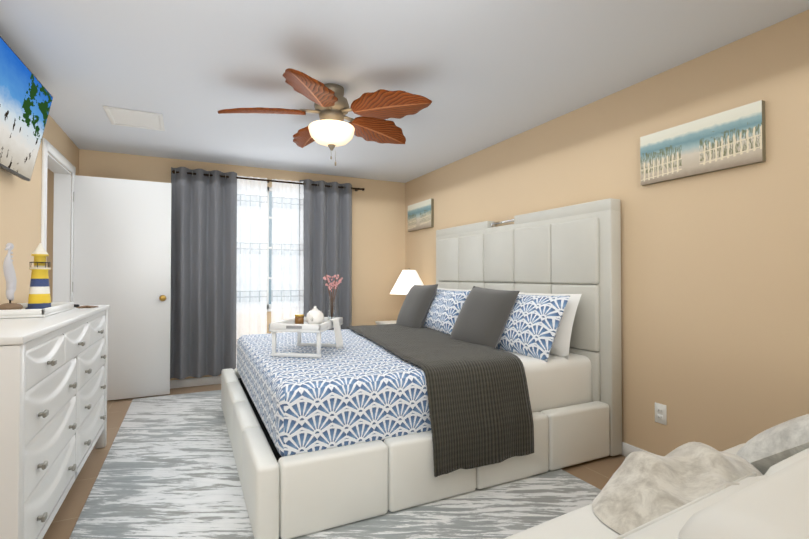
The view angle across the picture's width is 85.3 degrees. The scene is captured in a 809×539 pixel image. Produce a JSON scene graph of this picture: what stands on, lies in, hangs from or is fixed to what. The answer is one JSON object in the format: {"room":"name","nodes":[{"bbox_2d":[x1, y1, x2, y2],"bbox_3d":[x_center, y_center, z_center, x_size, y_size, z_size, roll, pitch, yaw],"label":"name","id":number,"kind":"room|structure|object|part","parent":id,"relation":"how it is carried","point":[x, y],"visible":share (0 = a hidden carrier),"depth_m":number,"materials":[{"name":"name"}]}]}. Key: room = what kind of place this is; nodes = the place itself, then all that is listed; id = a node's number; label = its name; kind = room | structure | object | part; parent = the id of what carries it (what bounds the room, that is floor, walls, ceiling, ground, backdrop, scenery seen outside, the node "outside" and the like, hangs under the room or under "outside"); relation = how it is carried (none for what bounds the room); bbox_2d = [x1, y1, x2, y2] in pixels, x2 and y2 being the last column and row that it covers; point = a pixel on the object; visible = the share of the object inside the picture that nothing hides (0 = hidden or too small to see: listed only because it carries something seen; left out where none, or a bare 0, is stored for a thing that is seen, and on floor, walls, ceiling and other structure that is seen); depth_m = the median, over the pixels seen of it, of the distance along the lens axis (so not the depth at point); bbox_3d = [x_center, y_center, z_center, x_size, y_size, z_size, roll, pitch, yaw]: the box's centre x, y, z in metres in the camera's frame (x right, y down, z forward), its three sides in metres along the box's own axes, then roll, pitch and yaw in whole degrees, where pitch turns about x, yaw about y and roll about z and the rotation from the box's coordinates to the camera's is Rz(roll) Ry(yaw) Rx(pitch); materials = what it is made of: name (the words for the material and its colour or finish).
{"room":"bedroom","nodes":[
{"label":"bedroom","id":0,"kind":"room"},
{"bbox_2d":[0,114,78,304],"bbox_3d":[-1.993,-0.002,1.784,0.120,2.350,5.210,0,-1,-26],"label":"wall","id":1,"kind":"structure","parent":0,"point":[20,214],"depth_m":2.80,"materials":[{"name":"paint"}]},
{"bbox_2d":[0,36,52,180],"bbox_3d":[-2.040,-0.809,2.241,0.183,0.539,0.964,0,-1,-26],"label":"tv","id":2,"kind":"object","parent":1,"relation":"attached to","point":[26,97],"visible":1,"depth_m":2.37,"materials":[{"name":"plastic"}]},
{"bbox_2d":[41,138,75,302],"bbox_3d":[-2.828,0.133,3.506,0.138,2.130,0.940,0,-1,-26],"label":"door frame","id":3,"kind":"structure","parent":1,"relation":"attached to","point":[63,228],"depth_m":3.85,"materials":[{"name":"white paint"}]},
{"bbox_2d":[72,175,170,400],"bbox_3d":[-2.599,0.178,4.051,0.781,2.033,0.102,0,-1,-26],"label":"door","id":4,"kind":"structure","parent":1,"relation":"in","point":[122,251],"depth_m":4.08,"materials":[{"name":"white paint"}]},
{"bbox_2d":[46,149,404,379],"bbox_3d":[-2.138,0.041,4.681,4.730,2.350,0.120,0,-1,-26],"label":"wall","id":5,"kind":"structure","parent":0,"point":[378,236],"depth_m":5.40,"materials":[{"name":"paint"}]},
{"bbox_2d":[170,376,220,388],"bbox_3d":[-1.533,1.176,4.886,3.450,0.085,0.014,0,-1,-26],"label":"baseboard","id":6,"kind":"structure","parent":5,"relation":"attached to","point":[192,382],"depth_m":4.57,"materials":[{"name":"white paint"}]},
{"bbox_2d":[237,187,296,311],"bbox_3d":[-1.552,-0.231,4.933,1.460,1.400,0.110,0,-1,-26],"label":"window","id":7,"kind":"structure","parent":5,"relation":"in","point":[269,189],"depth_m":4.95,"materials":[{"name":"white paint"}]},
{"bbox_2d":[170,167,364,378],"bbox_3d":[-1.425,0.038,4.875,2.075,2.130,0.154,0,-1,-26],"label":"curtains","id":8,"kind":"object","parent":5,"relation":"attached to","point":[214,271],"visible":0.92,"depth_m":4.73,"materials":[{"name":"grey fabric"}]},
{"bbox_3d":[-1.428,-0.976,4.907,2.066,0.048,0.121,0,-1,-26],"label":"rod","id":9,"kind":"part","parent":8,"relation":"part of","materials":[{"name":"brown metal"}]},
{"bbox_2d":[43,384,625,538],"bbox_3d":[-0.969,1.231,2.279,4.970,0.100,5.430,0,-1,-26],"label":"floor","id":10,"kind":"structure","parent":0,"point":[598,473],"depth_m":2.59,"materials":[{"name":"wood"}]},
{"bbox_2d":[0,305,109,538],"bbox_3d":[-1.823,0.703,2.124,0.450,0.948,1.742,0,-1,-26],"label":"dresser","id":11,"kind":"object","parent":10,"relation":"on","point":[53,400],"visible":1,"depth_m":1.76,"materials":[{"name":"white wood"}]},
{"bbox_2d":[0,302,73,318],"bbox_3d":[-1.960,0.210,2.293,0.270,0.040,0.600,0,-1,-26],"label":"decorative tray","id":12,"kind":"object","parent":11,"relation":"on","point":[53,309],"visible":0.67,"depth_m":2.08,"materials":[{"name":"white wood"}]},
{"bbox_2d":[0,243,22,309],"bbox_3d":[-2.014,0.040,2.247,0.095,0.352,0.146,0,-1,-26],"label":"seahorse","id":13,"kind":"object","parent":12,"relation":"on","point":[9,274],"visible":0.92,"depth_m":2.23,"materials":[{"name":"white ceramic"}]},
{"bbox_2d":[25,243,50,308],"bbox_3d":[-1.986,0.037,2.394,0.116,0.362,0.116,0,-1,-26],"label":"lighthouse","id":14,"kind":"object","parent":12,"relation":"on","point":[39,294],"visible":0.94,"depth_m":2.37,"materials":[{"name":"paint"}]},
{"bbox_2d":[76,305,97,307],"bbox_3d":[-1.959,0.230,2.711,0.115,0.018,0.110,0,-1,-26],"label":"starfish","id":15,"kind":"object","parent":11,"relation":"on","point":[86,306],"visible":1,"depth_m":2.69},
{"bbox_2d":[69,390,600,538],"bbox_3d":[-0.659,1.186,3.050,2.435,0.010,3.440,0,-1,-26],"label":"rug","id":16,"kind":"object","parent":10,"relation":"on","point":[168,470],"visible":0.32,"depth_m":2.25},
{"bbox_2d":[221,198,621,538],"bbox_3d":[-0.091,0.369,3.295,2.230,1.627,2.241,0,-1,-26],"label":"bed","id":17,"kind":"object","parent":16,"relation":"on","point":[492,356],"visible":1,"depth_m":2.56,"materials":[{"name":"beige leather"}]},
{"bbox_2d":[269,275,343,357],"bbox_3d":[-0.608,0.282,2.902,0.386,0.517,0.471,0,-1,9],"label":"tray","id":18,"kind":"object","parent":17,"relation":"on","point":[314,320],"visible":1,"depth_m":2.89,"materials":[{"name":"white wood"}]},
{"bbox_2d":[295,314,303,323],"bbox_3d":[-0.705,0.338,2.948,0.062,0.072,0.062,0,-1,-26],"label":"candle","id":19,"kind":"object","parent":18,"relation":"on","point":[299,318],"depth_m":2.92,"materials":[{"name":"brown wax"}]},
{"bbox_2d":[323,275,342,320],"bbox_3d":[-0.499,0.200,3.047,0.132,0.350,0.114,0,-1,-26],"label":"vase","id":20,"kind":"object","parent":18,"relation":"on","point":[331,303],"depth_m":3.04,"materials":[{"name":"clear glass"}]},
{"bbox_2d":[237,329,430,456],"bbox_3d":[-0.420,0.721,3.146,1.288,0.345,2.034,0,-1,-26],"label":"duvet","id":21,"kind":"object","parent":17,"relation":"on","point":[359,392],"depth_m":2.21,"materials":[{"name":"blue fabric"}]},
{"bbox_2d":[346,324,533,476],"bbox_3d":[0.088,0.779,3.354,0.940,0.522,2.200,0,-1,-26],"label":"throw","id":22,"kind":"object","parent":17,"relation":"on","point":[477,397],"depth_m":2.39,"materials":[{"name":"grey fabric"}]},
{"bbox_3d":[0.847,0.376,3.760,0.135,1.627,2.190,0,-1,-26],"label":"headboard","id":23,"kind":"part","parent":17,"relation":"part of","materials":[{"name":"leather"}]},
{"bbox_3d":[-0.081,0.743,3.312,1.988,0.345,1.980,0,-1,-26],"label":"mattress","id":24,"kind":"part","parent":17,"relation":"part of","materials":[{"name":"white fabric"}]},
{"bbox_2d":[375,320,396,324],"bbox_3d":[-0.036,0.922,5.152,0.479,0.598,0.564,0,-1,-26],"label":"nightstand","id":25,"kind":"object","parent":10,"relation":"on","point":[385,322],"visible":0.08,"depth_m":5.22,"materials":[{"name":"white wood"}]},
{"bbox_2d":[390,268,423,294],"bbox_3d":[0.052,0.303,5.059,0.450,0.634,0.450,0,-1,-26],"label":"lamp","id":26,"kind":"object","parent":25,"relation":"on","point":[407,281],"visible":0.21,"depth_m":4.94,"materials":[{"name":"white fabric"}]},
{"bbox_2d":[503,414,808,538],"bbox_3d":[0.998,0.787,1.246,1.746,0.754,0.808,0,-1,-30],"label":"sofa","id":27,"kind":"object","parent":10,"relation":"on","point":[756,486],"visible":1,"depth_m":1.26,"materials":[{"name":"leather"}]},
{"bbox_2d":[592,442,763,534],"bbox_3d":[0.978,0.785,1.390,0.818,0.417,0.530,0,-1,-26],"label":"pillow","id":28,"kind":"object","parent":27,"relation":"on","point":[647,486],"depth_m":1.35,"materials":[{"name":"fur"}]},
{"bbox_2d":[736,414,808,474],"bbox_3d":[1.503,0.646,1.629,0.471,0.297,0.347,0,-1,-26],"label":"pillow","id":29,"kind":"object","parent":27,"relation":"on","point":[784,440],"depth_m":1.56,"materials":[{"name":"fabric"}]},
{"bbox_2d":[0,0,808,182],"bbox_3d":[-0.969,-1.219,2.315,4.970,0.100,5.430,0,-1,-26],"label":"ceiling","id":30,"kind":"structure","parent":0,"point":[482,74],"depth_m":2.47,"materials":[{"name":"white paint"}]},
{"bbox_2d":[103,106,164,130],"bbox_3d":[-2.050,-1.148,3.360,0.370,0.012,0.400,0,-1,-26],"label":"ceiling hatch","id":31,"kind":"object","parent":30,"relation":"attached to","point":[134,118],"visible":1,"depth_m":3.35,"materials":[{"name":"white paint"}]},
{"bbox_2d":[218,68,431,165],"bbox_3d":[-0.500,-0.911,2.862,1.309,0.500,1.266,0,-1,-26],"label":"fan","id":32,"kind":"object","parent":30,"relation":"hanging from","point":[331,129],"visible":1,"depth_m":2.71,"materials":[{"name":"brown wood"}]},
{"bbox_3d":[-0.467,-0.854,2.817,0.294,0.115,0.294,0,-1,-26],"label":"lamp shade","id":33,"kind":"part","parent":32,"relation":"part of","materials":[{"name":"white glass"}]},
{"bbox_2d":[405,10,808,455],"bbox_3d":[1.208,0.021,3.364,0.120,2.350,5.430,0,-1,-26],"label":"wall","id":34,"kind":"structure","parent":0,"point":[715,308],"depth_m":2.43,"materials":[{"name":"paint"}]},
{"bbox_2d":[408,198,433,231],"bbox_3d":[0.186,-0.643,5.284,0.031,0.325,0.600,0,-1,-26],"label":"art","id":35,"kind":"object","parent":34,"relation":"attached to","point":[420,215],"visible":1,"depth_m":5.22,"materials":[{"name":"brown fabric"}]},
{"bbox_2d":[620,442,650,456],"bbox_3d":[1.156,1.153,3.302,0.014,0.085,5.196,0,-1,-26],"label":"baseboard","id":36,"kind":"structure","parent":34,"relation":"attached to","point":[627,449],"depth_m":2.77,"materials":[{"name":"white paint"}]},
{"bbox_2d":[655,402,666,424],"bbox_3d":[1.508,0.850,2.591,0.009,0.116,0.072,0,-1,-26],"label":"electrical outlet","id":37,"kind":"object","parent":34,"relation":"attached to","point":[660,413],"visible":1,"depth_m":2.59,"materials":[{"name":"white plastic"}]},
{"bbox_2d":[640,100,765,185],"bbox_3d":[1.595,-0.665,2.408,0.031,0.295,0.635,0,-1,-26],"label":"art","id":38,"kind":"object","parent":34,"relation":"attached to","point":[731,138],"visible":0.93,"depth_m":2.34,"materials":[{"name":"brown fabric"}]},
{"label":"outside","id":39,"kind":"structure","parent":0,"visible":0},
{"bbox_2d":[237,192,298,303],"bbox_3d":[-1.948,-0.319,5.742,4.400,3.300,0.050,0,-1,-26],"label":"window grille","id":40,"kind":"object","parent":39,"point":[270,237],"depth_m":5.80,"materials":[{"name":"white metal"}]}
]}

